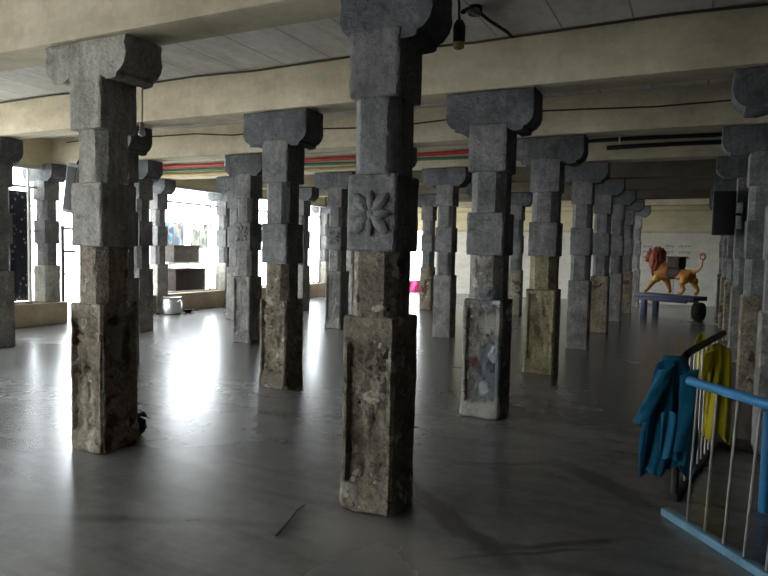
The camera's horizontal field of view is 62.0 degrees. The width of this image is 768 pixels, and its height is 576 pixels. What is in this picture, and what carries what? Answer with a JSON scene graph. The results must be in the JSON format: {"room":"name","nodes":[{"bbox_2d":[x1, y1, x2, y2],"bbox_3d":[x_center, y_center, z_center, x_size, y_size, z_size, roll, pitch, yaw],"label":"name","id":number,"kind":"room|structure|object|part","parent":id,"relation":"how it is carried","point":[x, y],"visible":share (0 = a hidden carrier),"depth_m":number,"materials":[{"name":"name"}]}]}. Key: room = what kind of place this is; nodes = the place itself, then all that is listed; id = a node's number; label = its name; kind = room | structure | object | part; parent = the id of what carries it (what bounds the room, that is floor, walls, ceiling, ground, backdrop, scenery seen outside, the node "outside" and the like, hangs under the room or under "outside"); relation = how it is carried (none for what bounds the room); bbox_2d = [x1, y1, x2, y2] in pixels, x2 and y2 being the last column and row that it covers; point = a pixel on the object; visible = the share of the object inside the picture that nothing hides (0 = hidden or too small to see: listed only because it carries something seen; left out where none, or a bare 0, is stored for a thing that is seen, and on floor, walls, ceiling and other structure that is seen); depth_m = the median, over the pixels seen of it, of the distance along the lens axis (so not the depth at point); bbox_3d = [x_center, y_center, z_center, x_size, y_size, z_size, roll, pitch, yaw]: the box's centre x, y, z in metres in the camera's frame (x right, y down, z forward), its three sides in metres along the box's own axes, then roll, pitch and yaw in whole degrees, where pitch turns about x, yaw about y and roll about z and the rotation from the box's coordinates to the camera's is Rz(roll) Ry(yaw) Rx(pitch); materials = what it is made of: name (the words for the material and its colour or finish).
{"room":"house of worship","nodes":[
{"label":"house of worship","id":0,"kind":"room"},
{"bbox_2d":[15,283,325,327],"bbox_3d":[-5.801,0.415,12.722,0.385,0.400,25.400,3,4,26],"label":"wall","id":1,"kind":"structure","parent":0,"point":[36,313],"depth_m":11.95,"materials":[{"name":"paint"}]},
{"bbox_2d":[13,184,37,303],"bbox_3d":[-6.705,-0.901,10.950,0.040,2.400,2.041,3,4,26],"label":"window","id":2,"kind":"structure","parent":1,"relation":"in","point":[14,185],"depth_m":11.55,"materials":[{"name":"grey paint"}]},
{"bbox_2d":[9,190,27,300],"bbox_3d":[-6.848,-0.725,11.075,0.077,2.012,1.434,3,4,26],"label":"screen","id":3,"kind":"object","parent":2,"relation":"hanging from","point":[18,248],"visible":0.57,"depth_m":11.58,"materials":[{"name":"fabric"}]},
{"bbox_2d":[23,169,37,302],"bbox_3d":[-6.331,-0.923,11.451,0.232,2.400,0.098,1,3,0],"label":"metal pole","id":4,"kind":"object","parent":1,"relation":"on","point":[28,205],"visible":1,"depth_m":11.44,"materials":[{"name":"white metal"}]},
{"bbox_2d":[22,163,66,302],"bbox_3d":[-6.253,-1.003,11.806,0.808,2.521,0.337,3,4,26],"label":"stone pillar","id":5,"kind":"structure","parent":1,"relation":"on","point":[47,275],"depth_m":11.67,"materials":[{"name":"stone"}]},
{"bbox_2d":[168,200,216,292],"bbox_3d":[-4.605,-1.113,15.219,0.040,2.400,2.041,3,4,26],"label":"window","id":6,"kind":"structure","parent":1,"relation":"in","point":[210,206],"depth_m":15.78,"materials":[{"name":"grey paint"}]},
{"bbox_2d":[309,207,320,282],"bbox_3d":[-2.505,-1.325,19.489,0.040,2.400,2.041,3,4,26],"label":"window","id":7,"kind":"structure","parent":1,"relation":"in","point":[319,216],"depth_m":20.31,"materials":[{"name":"glass"}]},
{"bbox_2d":[19,138,326,204],"bbox_3d":[-5.786,-2.492,12.570,0.280,0.540,25.400,3,4,26],"label":"wall","id":8,"kind":"structure","parent":0,"point":[36,151],"depth_m":11.56,"materials":[{"name":"paint"}]},
{"bbox_2d":[13,163,325,206],"bbox_3d":[-5.721,-2.209,12.552,0.160,0.060,25.400,3,4,26],"label":"trim","id":9,"kind":"structure","parent":8,"relation":"attached to","point":[24,166],"depth_m":14.79,"materials":[{"name":"grey paint"}]},
{"bbox_2d":[15,262,419,319],"bbox_3d":[-17.239,-0.427,30.352,35.700,0.280,47.400,3,4,26],"label":"ground","id":10,"kind":"structure","parent":0,"point":[72,276],"depth_m":32.94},
{"bbox_2d":[60,225,75,300],"bbox_3d":[-6.179,-0.255,12.810,0.145,1.950,1.028,1,3,2],"label":"metal gate","id":11,"kind":"object","parent":10,"relation":"on","point":[62,228],"visible":0.59,"depth_m":12.31,"materials":[{"name":"metal"}]},
{"bbox_3d":[-6.198,-0.226,12.328,0.059,1.950,0.059,1,3,4],"label":"gate post","id":12,"kind":"part","parent":11,"relation":"part of","materials":[{"name":"metal"}]},
{"bbox_2d":[165,262,204,267],"bbox_3d":[-5.370,-0.092,16.723,0.600,1.190,1.300,3,4,26],"label":"stand","id":13,"kind":"object","parent":10,"relation":"on","point":[168,263],"visible":0.34,"depth_m":16.50,"materials":[{"name":"grey paint"}]},
{"bbox_2d":[165,245,200,261],"bbox_3d":[-5.339,-0.904,16.701,0.540,0.435,0.960,3,4,26],"label":"wooden crate","id":14,"kind":"object","parent":13,"relation":"on","point":[173,253],"visible":0.79,"depth_m":16.43,"materials":[{"name":"wood"}]},
{"bbox_3d":[-5.335,-1.104,16.689,0.540,0.035,0.960,3,4,26],"label":"lid","id":15,"kind":"part","parent":14,"relation":"part of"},
{"bbox_3d":[-5.156,0.322,15.495,0.700,0.520,1.550,3,4,26],"label":"stone bench","id":16,"kind":"object","parent":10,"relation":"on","visible":0},
{"bbox_2d":[168,268,206,290],"bbox_3d":[-4.992,-0.220,15.773,0.640,0.535,1.060,3,4,26],"label":"wooden crate","id":17,"kind":"object","parent":16,"relation":"on","point":[179,279],"visible":0.66,"depth_m":15.50,"materials":[{"name":"wood"}]},
{"bbox_3d":[-4.987,-0.469,15.758,0.640,0.035,1.060,3,4,26],"label":"lid","id":18,"kind":"part","parent":17,"relation":"part of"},
{"bbox_3d":[-5.983,-0.631,16.552,0.050,2.260,0.050,3,4,26],"label":"post","id":19,"kind":"object","parent":10,"relation":"on","visible":0},
{"bbox_2d":[167,222,217,225],"bbox_3d":[-5.277,-1.788,17.876,0.024,0.024,3.100,3,4,26],"label":"drying line","id":20,"kind":"object","parent":19,"relation":"attached to","point":[167,222],"visible":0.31,"depth_m":17.65,"materials":[{"name":"metal"}]},
{"bbox_2d":[165,222,183,244],"bbox_3d":[-5.635,-1.377,17.178,0.068,0.752,0.705,3,4,26],"label":"cloth","id":21,"kind":"object","parent":20,"relation":"hanging from","point":[175,230],"visible":0.62,"depth_m":17.23,"materials":[{"name":"fabric"}]},
{"bbox_2d":[190,224,207,248],"bbox_3d":[-5.215,-1.449,18.028,0.068,0.692,0.705,3,4,26],"label":"cloth","id":22,"kind":"object","parent":20,"relation":"hanging from","point":[199,233],"visible":0.93,"depth_m":18.07,"materials":[{"name":"fabric"}]},
{"bbox_2d":[0,291,767,575],"bbox_3d":[2.544,1.137,8.653,19.000,0.200,25.800,3,4,26],"label":"floor","id":23,"kind":"structure","parent":0,"point":[222,460],"depth_m":4.30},
{"bbox_2d":[0,137,22,347],"bbox_3d":[-5.509,-0.621,9.048,0.808,2.920,0.337,3,4,26],"label":"stone pillar","id":24,"kind":"structure","parent":23,"relation":"on","point":[11,150],"depth_m":8.99,"materials":[{"name":"grey stone"}]},
{"bbox_2d":[45,33,162,453],"bbox_3d":[-2.052,-0.286,4.685,0.819,2.922,0.384,3,4,26],"label":"stone pillar","id":25,"kind":"structure","parent":23,"relation":"on","point":[103,75],"depth_m":4.56,"materials":[{"name":"beige stone"}]},
{"bbox_2d":[128,126,151,362],"bbox_3d":[-3.313,-0.510,7.974,0.808,2.920,0.337,3,4,26],"label":"stone pillar","id":26,"kind":"structure","parent":23,"relation":"on","point":[138,145],"depth_m":7.91,"materials":[{"name":"grey stone"}]},
{"bbox_2d":[62,160,78,212],"bbox_3d":[-3.879,-1.456,8.053,0.410,1.035,0.203,3,4,28],"label":"speaker","id":27,"kind":"object","parent":26,"relation":"attached to","point":[72,173],"visible":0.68,"depth_m":8.00},
{"bbox_2d":[63,166,76,209],"bbox_3d":[-3.939,-1.251,8.010,0.120,0.540,0.012,12,8,5],"label":"grille","id":28,"kind":"object","parent":27,"relation":"attached to","point":[71,173],"depth_m":8.00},
{"bbox_2d":[137,411,146,434],"bbox_3d":[-1.946,1.062,5.023,0.146,0.195,0.156,-1,4,-37],"label":"cloth bag","id":29,"kind":"object","parent":23,"relation":"on","point":[142,422],"visible":0.45,"depth_m":5.00,"materials":[{"name":"black fabric"}]},
{"bbox_2d":[134,160,162,331],"bbox_3d":[-4.261,-0.717,11.086,0.808,2.920,0.337,3,4,26],"label":"stone pillar","id":30,"kind":"structure","parent":23,"relation":"on","point":[150,171],"depth_m":10.96,"materials":[{"name":"grey stone"}]},
{"bbox_2d":[150,179,175,312],"bbox_3d":[-5.021,-0.915,14.106,0.808,2.921,0.338,3,4,26],"label":"stone pillar","id":31,"kind":"structure","parent":23,"relation":"on","point":[162,188],"depth_m":13.95,"materials":[{"name":"stone"}]},
{"bbox_2d":[162,296,182,314],"bbox_3d":[-4.614,0.379,13.921,0.430,0.378,0.457,0,4,-24],"label":"cooking pot","id":32,"kind":"object","parent":23,"relation":"on","point":[171,305],"visible":1,"depth_m":13.76,"materials":[{"name":"metal"}]},
{"bbox_2d":[183,308,192,312],"bbox_3d":[-4.378,0.508,14.257,0.230,0.090,0.230,3,4,26],"label":"bowl","id":33,"kind":"object","parent":23,"relation":"on","point":[186,310],"visible":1,"depth_m":14.19,"materials":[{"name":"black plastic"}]},
{"bbox_2d":[207,192,229,305],"bbox_3d":[-4.037,-1.014,16.106,0.808,2.921,0.338,3,4,26],"label":"stone pillar","id":34,"kind":"structure","parent":23,"relation":"on","point":[223,213],"depth_m":15.95,"materials":[{"name":"stone"}]},
{"bbox_2d":[216,176,237,319],"bbox_3d":[-3.032,-0.814,13.133,0.808,2.920,0.337,3,4,26],"label":"stone pillar","id":35,"kind":"structure","parent":23,"relation":"on","point":[224,183],"depth_m":12.99,"materials":[{"name":"grey stone"}]},
{"bbox_2d":[225,153,262,343],"bbox_3d":[-2.121,-0.609,10.038,0.730,2.921,0.373,3,4,26],"label":"stone pillar","id":36,"kind":"structure","parent":23,"relation":"on","point":[246,169],"depth_m":9.93,"materials":[{"name":"grey stone"}]},
{"bbox_2d":[243,108,322,389],"bbox_3d":[-1.103,-0.397,6.863,0.812,2.921,0.391,3,4,26],"label":"stone pillar","id":37,"kind":"structure","parent":23,"relation":"on","point":[283,136],"depth_m":6.73,"materials":[{"name":"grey stone"}]},
{"bbox_2d":[275,504,304,535],"bbox_3d":[-0.516,1.270,3.510,0.025,0.019,0.399,2,4,14],"label":"twig","id":38,"kind":"object","parent":23,"relation":"on","point":[294,513],"visible":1,"depth_m":3.46,"materials":[{"name":"wood"}]},
{"bbox_2d":[298,187,318,310],"bbox_3d":[-2.000,-0.920,15.276,0.808,2.920,0.337,3,4,26],"label":"stone pillar","id":39,"kind":"structure","parent":23,"relation":"on","point":[307,195],"depth_m":15.13,"materials":[{"name":"grey stone"}]},
{"bbox_2d":[311,204,329,282],"bbox_3d":[-1.925,-1.235,20.536,0.808,2.921,0.338,3,4,26],"label":"stone pillar","id":40,"kind":"structure","parent":23,"relation":"on","point":[325,211],"depth_m":20.38,"materials":[{"name":"stone"}]},
{"bbox_2d":[315,171,355,328],"bbox_3d":[-0.903,-0.706,12.084,0.808,2.922,0.375,3,4,26],"label":"stone pillar","id":41,"kind":"structure","parent":23,"relation":"on","point":[336,183],"depth_m":11.95,"materials":[{"name":"grey stone"}]},
{"bbox_2d":[346,208,353,304],"bbox_3d":[-0.935,-1.026,17.396,0.808,2.922,0.375,3,4,26],"label":"stone pillar","id":42,"kind":"structure","parent":23,"relation":"on","point":[349,254],"depth_m":17.26,"materials":[{"name":"grey stone"}]},
{"bbox_2d":[355,147,416,167],"bbox_3d":[0.001,-0.501,8.994,0.808,2.922,0.375,3,4,26],"label":"stone pillar","id":43,"kind":"structure","parent":23,"relation":"on","point":[414,148],"depth_m":8.83,"materials":[{"name":"grey stone"}]},
{"bbox_2d":[339,0,451,516],"bbox_3d":[0.041,-0.181,3.685,0.568,2.922,0.377,3,4,26],"label":"stone pillar","id":44,"kind":"structure","parent":23,"relation":"on","point":[389,39],"depth_m":3.58,"materials":[{"name":"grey stone"}]},
{"bbox_2d":[410,281,419,291],"bbox_3d":[0.971,-0.063,23.361,0.763,0.383,0.211,3,4,26],"label":"cloth","id":45,"kind":"object","parent":23,"relation":"on","point":[414,286],"visible":0.44,"depth_m":23.23,"materials":[{"name":"fabric"}]},
{"bbox_2d":[418,194,437,309],"bbox_3d":[1.110,-0.923,16.403,0.808,2.922,0.337,3,4,26],"label":"stone pillar","id":46,"kind":"structure","parent":23,"relation":"on","point":[427,202],"depth_m":16.25,"materials":[{"name":"beige stone"}]},
{"bbox_2d":[421,167,471,337],"bbox_3d":[1.053,-0.607,11.134,0.808,2.920,0.337,3,4,26],"label":"stone pillar","id":47,"kind":"structure","parent":23,"relation":"on","point":[447,182],"depth_m":10.99,"materials":[{"name":"grey stone"}]},
{"bbox_2d":[466,183,471,197],"bbox_3d":[2.103,-0.713,13.269,0.808,2.922,0.337,3,4,26],"label":"stone pillar","id":48,"kind":"structure","parent":23,"relation":"on","point":[468,187],"depth_m":13.19,"materials":[{"name":"beige stone"}]},
{"bbox_2d":[446,87,542,419],"bbox_3d":[0.970,-0.292,5.856,0.808,2.922,0.405,3,4,26],"label":"stone pillar","id":49,"kind":"structure","parent":23,"relation":"on","point":[492,120],"depth_m":5.71,"materials":[{"name":"stone"}]},
{"bbox_2d":[508,192,532,314],"bbox_3d":[3.153,-0.819,15.403,0.808,2.922,0.337,3,4,26],"label":"stone pillar","id":50,"kind":"structure","parent":23,"relation":"on","point":[519,201],"depth_m":15.24,"materials":[{"name":"beige stone"}]},
{"bbox_2d":[516,135,588,374],"bbox_3d":[2.046,-0.398,7.998,0.848,2.922,0.397,3,4,26],"label":"stone pillar","id":51,"kind":"structure","parent":23,"relation":"on","point":[547,158],"depth_m":7.86,"materials":[{"name":"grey stone"}]},
{"bbox_2d":[565,161,610,349],"bbox_3d":[3.096,-0.503,10.134,0.808,2.920,0.337,3,4,26],"label":"stone pillar","id":52,"kind":"structure","parent":23,"relation":"on","point":[583,178],"depth_m":9.98,"materials":[{"name":"grey stone"}]},
{"bbox_2d":[590,179,625,332],"bbox_3d":[4.146,-0.610,12.269,0.808,2.922,0.337,3,4,26],"label":"stone pillar","id":53,"kind":"structure","parent":23,"relation":"on","point":[604,193],"depth_m":12.12,"materials":[{"name":"beige stone"}]},
{"bbox_2d":[608,190,636,321],"bbox_3d":[5.195,-0.715,14.404,0.808,2.920,0.337,3,4,26],"label":"stone pillar","id":54,"kind":"structure","parent":23,"relation":"on","point":[629,197],"depth_m":14.25,"materials":[{"name":"grey stone"}]},
{"bbox_2d":[622,199,644,312],"bbox_3d":[6.245,-0.822,16.539,0.808,2.922,0.337,3,4,26],"label":"stone pillar","id":55,"kind":"structure","parent":23,"relation":"on","point":[638,206],"depth_m":16.37,"materials":[{"name":"beige stone"}]},
{"bbox_2d":[631,206,650,306],"bbox_3d":[7.292,-0.927,18.668,0.808,2.922,0.375,3,4,26],"label":"stone pillar","id":56,"kind":"structure","parent":23,"relation":"on","point":[646,211],"depth_m":18.50,"materials":[{"name":"grey stone"}]},
{"bbox_2d":[635,292,706,320],"bbox_3d":[7.025,0.444,15.537,0.655,0.550,1.770,-1,4,-33],"label":"wheeled cart","id":57,"kind":"object","parent":23,"relation":"on","point":[698,310],"visible":1,"depth_m":15.36,"materials":[{"name":"blue paint"}]},
{"bbox_3d":[6.502,0.481,15.978,0.100,0.400,0.130,-1,4,-33],"label":"leg","id":58,"kind":"part","parent":57,"relation":"part of","materials":[{"name":"blue paint"}]},
{"bbox_3d":[6.906,0.474,16.237,0.100,0.400,0.130,-1,4,-33],"label":"leg","id":59,"kind":"part","parent":57,"relation":"part of","materials":[{"name":"blue paint"}]},
{"bbox_3d":[6.760,0.296,15.571,0.060,0.070,1.309,-1,4,-33],"label":"rail","id":60,"kind":"part","parent":57,"relation":"part of","materials":[{"name":"blue paint"}]},
{"bbox_2d":[643,246,706,294],"bbox_3d":[7.052,-0.432,15.541,0.480,1.165,1.610,-1,4,-33],"label":"lion statue","id":61,"kind":"object","parent":57,"relation":"on","point":[674,268],"visible":1,"depth_m":15.51,"materials":[{"name":"orange paint"}]},
{"bbox_3d":[7.090,-0.621,15.477,0.294,0.242,0.319,-1,4,-33],"label":"saddle seat","id":62,"kind":"part","parent":61,"relation":"part of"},
{"bbox_2d":[668,330,749,501],"bbox_3d":[2.299,0.824,4.502,0.340,0.914,1.630,4,4,36],"label":"railing","id":63,"kind":"object","parent":23,"relation":"on","point":[678,487],"visible":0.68,"depth_m":4.46,"materials":[{"name":"metal"}]},
{"bbox_3d":[1.791,0.931,3.905,0.048,0.690,0.046,4,4,36],"label":"post","id":64,"kind":"part","parent":63,"relation":"part of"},
{"bbox_3d":[1.959,0.836,4.125,0.012,0.840,0.012,-1,4,-31],"label":"rod","id":65,"kind":"part","parent":63,"relation":"part of","materials":[{"name":"metal"}]},
{"bbox_3d":[2.042,0.831,4.237,0.012,0.840,0.012,-1,4,-31],"label":"rod","id":66,"kind":"part","parent":63,"relation":"part of","materials":[{"name":"metal"}]},
{"bbox_3d":[2.125,0.826,4.350,0.012,0.840,0.012,2,4,14],"label":"rod","id":67,"kind":"part","parent":63,"relation":"part of","materials":[{"name":"metal"}]},
{"bbox_3d":[2.208,0.821,4.463,0.013,0.840,0.013,4,4,36],"label":"rod","id":68,"kind":"part","parent":63,"relation":"part of","materials":[{"name":"metal"}]},
{"bbox_3d":[2.291,0.816,4.575,0.012,0.840,0.012,-1,4,-31],"label":"rod","id":69,"kind":"part","parent":63,"relation":"part of","materials":[{"name":"metal"}]},
{"bbox_3d":[2.374,0.811,4.688,0.012,0.840,0.012,-1,4,-31],"label":"rod","id":70,"kind":"part","parent":63,"relation":"part of","materials":[{"name":"metal"}]},
{"bbox_2d":[694,332,731,444],"bbox_3d":[2.315,0.709,4.514,0.271,0.787,0.170,2,4,12],"label":"cloth","id":71,"kind":"object","parent":63,"relation":"hanging from","point":[717,361],"visible":0.82,"depth_m":4.48,"materials":[{"name":"fabric"}]},
{"bbox_3d":[2.374,0.744,4.550,0.169,0.716,0.065,2,4,12],"label":"panel","id":72,"kind":"part","parent":71,"relation":"part of","materials":[{"name":"yellow fabric"}]},
{"bbox_3d":[2.360,0.747,4.487,0.169,0.716,0.065,2,4,12],"label":"panel","id":73,"kind":"part","parent":71,"relation":"part of","materials":[{"name":"yellow fabric"}]},
{"bbox_2d":[661,376,767,575],"bbox_3d":[1.782,0.938,2.752,0.170,0.874,1.879,0,4,-12],"label":"railing","id":74,"kind":"object","parent":23,"relation":"on","point":[740,558],"visible":1,"depth_m":3.17,"materials":[{"name":"blue metal"}]},
{"bbox_2d":[634,355,698,479],"bbox_3d":[1.649,0.762,3.733,0.366,0.751,0.189,2,4,15],"label":"cloth","id":75,"kind":"object","parent":74,"relation":"hanging from","point":[666,414],"visible":0.93,"depth_m":3.69,"materials":[{"name":"fabric"}]},
{"bbox_3d":[1.638,0.893,3.393,0.013,0.803,0.214,3,4,20],"label":"rod","id":76,"kind":"part","parent":74,"relation":"part of","materials":[{"name":"metal"}]},
{"bbox_3d":[1.667,0.902,3.260,0.013,0.803,0.214,3,4,20],"label":"rod","id":77,"kind":"part","parent":74,"relation":"part of","materials":[{"name":"metal"}]},
{"bbox_3d":[1.696,0.910,3.126,0.013,0.803,0.214,3,4,20],"label":"rod","id":78,"kind":"part","parent":74,"relation":"part of","materials":[{"name":"metal"}]},
{"bbox_3d":[1.725,0.919,2.992,0.013,0.803,0.214,3,4,20],"label":"rod","id":79,"kind":"part","parent":74,"relation":"part of","materials":[{"name":"metal"}]},
{"bbox_3d":[1.754,0.928,2.859,0.013,0.803,0.214,3,4,20],"label":"rod","id":80,"kind":"part","parent":74,"relation":"part of","materials":[{"name":"metal"}]},
{"bbox_2d":[709,198,723,318],"bbox_3d":[8.285,-0.718,15.534,0.808,2.922,0.375,3,4,26],"label":"stone pillar","id":81,"kind":"structure","parent":23,"relation":"on","point":[719,275],"depth_m":15.49,"materials":[{"name":"grey stone"}]},
{"bbox_2d":[710,189,726,328],"bbox_3d":[7.238,-0.612,13.405,0.808,2.922,0.337,3,4,26],"label":"stone pillar","id":82,"kind":"structure","parent":23,"relation":"on","point":[724,247],"depth_m":13.35,"materials":[{"name":"beige stone"}]},
{"bbox_2d":[713,176,736,341],"bbox_3d":[6.188,-0.506,11.270,0.808,2.922,0.337,3,4,26],"label":"stone pillar","id":83,"kind":"structure","parent":23,"relation":"on","point":[719,184],"depth_m":11.19,"materials":[{"name":"beige stone"}]},
{"bbox_2d":[716,156,748,362],"bbox_3d":[5.138,-0.400,9.135,0.808,2.920,0.337,3,4,26],"label":"stone pillar","id":84,"kind":"structure","parent":23,"relation":"on","point":[727,169],"depth_m":9.03,"materials":[{"name":"grey stone"}]},
{"bbox_2d":[711,191,741,235],"bbox_3d":[4.817,-1.035,8.925,0.413,0.600,0.540,3,4,26],"label":"speaker box","id":85,"kind":"object","parent":84,"relation":"attached to","point":[724,213],"visible":1,"depth_m":8.71,"materials":[{"name":"black plastic"}]},
{"bbox_2d":[713,192,734,232],"bbox_3d":[4.641,-1.026,8.718,0.240,0.560,0.014,3,4,26],"label":"grille","id":86,"kind":"object","parent":85,"relation":"attached to","point":[723,202],"depth_m":8.71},
{"bbox_2d":[721,124,767,394],"bbox_3d":[4.088,-0.294,7.000,0.808,2.922,0.337,3,4,26],"label":"stone pillar","id":87,"kind":"structure","parent":23,"relation":"on","point":[741,141],"depth_m":6.89,"materials":[{"name":"beige stone"}]},
{"bbox_2d":[731,66,767,454],"bbox_3d":[3.039,-0.188,4.866,0.808,2.920,0.337,3,4,26],"label":"stone pillar","id":88,"kind":"structure","parent":23,"relation":"on","point":[749,94],"depth_m":4.81,"materials":[{"name":"grey stone"}]},
{"bbox_2d":[758,410,767,513],"bbox_3d":[2.254,1.024,3.760,0.066,0.600,0.066,3,4,26],"label":"post","id":89,"kind":"object","parent":23,"relation":"on","point":[763,479],"visible":1,"depth_m":3.75,"materials":[{"name":"metal"}]},
{"bbox_2d":[0,0,767,138],"bbox_3d":[2.464,-2.468,8.514,19.350,0.250,25.800,3,4,26],"label":"ceiling","id":90,"kind":"structure","parent":0,"point":[325,38],"depth_m":5.80,"materials":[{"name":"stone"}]},
{"bbox_2d":[0,0,340,71],"bbox_3d":[0.144,-1.879,3.549,18.700,0.470,0.360,3,4,26],"label":"ceiling beam","id":91,"kind":"structure","parent":90,"relation":"attached to","point":[27,27],"depth_m":4.32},
{"bbox_2d":[138,88,145,136],"bbox_3d":[-1.808,-1.446,4.770,0.056,0.626,0.056,0,4,-19],"label":"hanging bulb","id":92,"kind":"object","parent":91,"relation":"hanging from","point":[141,132],"visible":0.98,"depth_m":4.77,"materials":[{"name":"white glass"}]},
{"bbox_2d":[139,122,144,130],"bbox_3d":[-1.813,-1.208,4.785,0.040,0.070,0.040,3,4,26],"label":"socket","id":93,"kind":"object","parent":92,"relation":"attached to","point":[141,125],"depth_m":4.77,"materials":[{"name":"metal"}]},
{"bbox_3d":[-1.814,-1.161,4.787,0.055,0.056,0.056,3,4,26],"label":"globe","id":94,"kind":"part","parent":92,"relation":"part of","materials":[{"name":"glass"}]},
{"bbox_3d":[-1.813,-1.495,4.754,0.019,0.526,0.044,3,4,26],"label":"cord","id":95,"kind":"part","parent":92,"relation":"part of","materials":[{"name":"white plastic"}]},
{"bbox_2d":[453,0,465,49],"bbox_3d":[0.426,-1.501,3.607,0.072,0.301,0.070,3,4,26],"label":"pendant lamp","id":96,"kind":"object","parent":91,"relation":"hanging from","point":[459,27],"visible":1,"depth_m":3.59,"materials":[{"name":"paint"}]},
{"bbox_2d":[453,41,463,49],"bbox_3d":[0.424,-1.371,3.615,0.060,0.040,0.058,3,4,26],"label":"bulb","id":97,"kind":"object","parent":96,"relation":"attached to","point":[458,45],"depth_m":3.59,"materials":[{"name":"glass"}]},
{"bbox_3d":[0.424,-1.578,3.605,0.024,0.146,0.016,3,4,26],"label":"cord","id":98,"kind":"part","parent":96,"relation":"part of","materials":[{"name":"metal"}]},
{"bbox_2d":[0,1,767,139],"bbox_3d":[1.194,-1.984,5.684,18.700,0.470,0.360,3,4,26],"label":"ceiling beam","id":99,"kind":"structure","parent":90,"relation":"attached to","point":[706,45],"depth_m":5.58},
{"bbox_2d":[0,3,767,103],"bbox_3d":[-0.281,-2.235,6.174,15.200,0.040,0.022,3,4,26],"label":"wire","id":100,"kind":"object","parent":99,"relation":"attached to","point":[760,4],"visible":0.68,"depth_m":5.46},
{"bbox_2d":[52,82,767,164],"bbox_3d":[2.244,-2.090,7.818,18.700,0.470,0.360,3,4,26],"label":"ceiling beam","id":101,"kind":"structure","parent":90,"relation":"attached to","point":[715,116],"depth_m":7.66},
{"bbox_2d":[67,99,730,142],"bbox_3d":[0.699,-2.240,8.348,14.250,0.176,0.020,3,4,26],"label":"wire","id":102,"kind":"object","parent":101,"relation":"attached to","point":[729,99],"visible":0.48,"depth_m":7.57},
{"bbox_2d":[160,130,726,179],"bbox_3d":[3.293,-2.196,9.953,18.700,0.470,0.360,3,4,26],"label":"ceiling beam","id":103,"kind":"structure","parent":90,"relation":"attached to","point":[597,152],"depth_m":9.72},
{"bbox_2d":[162,166,355,175],"bbox_3d":[-2.277,-2.285,12.454,6.101,0.060,0.048,3,4,26],"label":"pipe","id":104,"kind":"object","parent":103,"relation":"attached to","point":[340,167],"visible":0.5,"depth_m":12.92,"materials":[{"name":"paint"}]},
{"bbox_2d":[162,144,468,163],"bbox_3d":[-1.510,-2.515,12.061,7.801,0.068,0.056,3,4,26],"label":"pipe","id":105,"kind":"object","parent":103,"relation":"attached to","point":[467,145],"visible":0.42,"depth_m":11.78,"materials":[{"name":"paint"}]},
{"bbox_2d":[163,156,468,172],"bbox_3d":[-1.020,-2.301,11.832,8.900,0.064,0.052,3,4,26],"label":"pipe","id":106,"kind":"object","parent":103,"relation":"attached to","point":[451,157],"visible":0.38,"depth_m":11.80,"materials":[{"name":"green paint"}]},
{"bbox_2d":[163,149,468,168],"bbox_3d":[-1.023,-2.390,11.816,8.900,0.132,0.086,3,4,26],"label":"pipe","id":107,"kind":"object","parent":103,"relation":"attached to","point":[452,152],"visible":0.23,"depth_m":11.77,"materials":[{"name":"red paint"}]},
{"bbox_2d":[588,132,721,143],"bbox_3d":[6.675,-2.070,8.052,10.350,0.120,0.074,3,4,26],"label":"cable bundle","id":108,"kind":"object","parent":103,"relation":"attached to","point":[717,134],"visible":0.55,"depth_m":9.35,"materials":[{"name":"black plastic"}]},
{"bbox_2d":[607,139,721,149],"bbox_3d":[7.346,-1.926,7.728,8.851,0.080,0.068,3,4,26],"label":"cable bundle","id":109,"kind":"object","parent":103,"relation":"attached to","point":[696,142],"visible":0.72,"depth_m":9.30,"materials":[{"name":"black plastic"}]},
{"bbox_2d":[263,159,716,188],"bbox_3d":[4.343,-2.302,12.088,18.700,0.470,0.360,3,4,26],"label":"ceiling beam","id":110,"kind":"structure","parent":90,"relation":"attached to","point":[706,167],"depth_m":11.67,"materials":[{"name":"paint"}]},
{"bbox_2d":[468,4,512,38],"bbox_3d":[0.900,-2.145,5.173,0.108,0.060,0.762,4,4,37],"label":"ceiling fan","id":111,"kind":"object","parent":90,"relation":"attached to","point":[472,6],"visible":0.7,"depth_m":5.09,"materials":[{"name":"metal"}]},
{"bbox_2d":[461,7,480,15],"bbox_3d":[0.602,-1.851,4.250,0.089,0.513,1.299,2,3,10],"label":"cable","id":112,"kind":"object","parent":111,"relation":"attached to","point":[476,11],"visible":0.98,"depth_m":3.99,"materials":[{"name":"plastic"}]},
{"bbox_2d":[319,177,712,196],"bbox_3d":[5.393,-2.408,14.223,18.700,0.470,0.360,3,4,26],"label":"ceiling beam","id":113,"kind":"structure","parent":90,"relation":"attached to","point":[700,183],"depth_m":13.87,"materials":[{"name":"paint"}]},
{"bbox_2d":[325,189,710,202],"bbox_3d":[6.443,-2.514,16.357,18.700,0.470,0.360,3,4,26],"label":"ceiling beam","id":114,"kind":"structure","parent":90,"relation":"attached to","point":[662,194],"depth_m":15.92,"materials":[{"name":"paint"}]},
{"bbox_2d":[418,199,708,207],"bbox_3d":[7.493,-2.620,18.492,18.700,0.470,0.360,3,4,26],"label":"ceiling beam","id":115,"kind":"structure","parent":90,"relation":"attached to","point":[648,202],"depth_m":18.11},
{"bbox_2d":[418,205,719,306],"bbox_3d":[8.147,-1.224,20.087,18.800,3.380,0.250,3,4,26],"label":"wall","id":116,"kind":"structure","parent":0,"point":[698,243],"depth_m":19.73,"materials":[{"name":"paint"}]},
{"bbox_2d":[418,210,711,212],"bbox_3d":[8.204,-2.401,19.855,18.600,0.040,0.050,3,4,26],"label":"trim","id":117,"kind":"structure","parent":116,"relation":"attached to","point":[593,210],"depth_m":19.73,"materials":[{"name":"paint"}]},
{"bbox_2d":[435,230,710,232],"bbox_3d":[9.034,-1.698,19.460,16.700,0.060,0.090,3,4,26],"label":"trim","id":118,"kind":"structure","parent":116,"relation":"attached to","point":[435,230],"depth_m":19.60,"materials":[{"name":"paint"}]}
]}

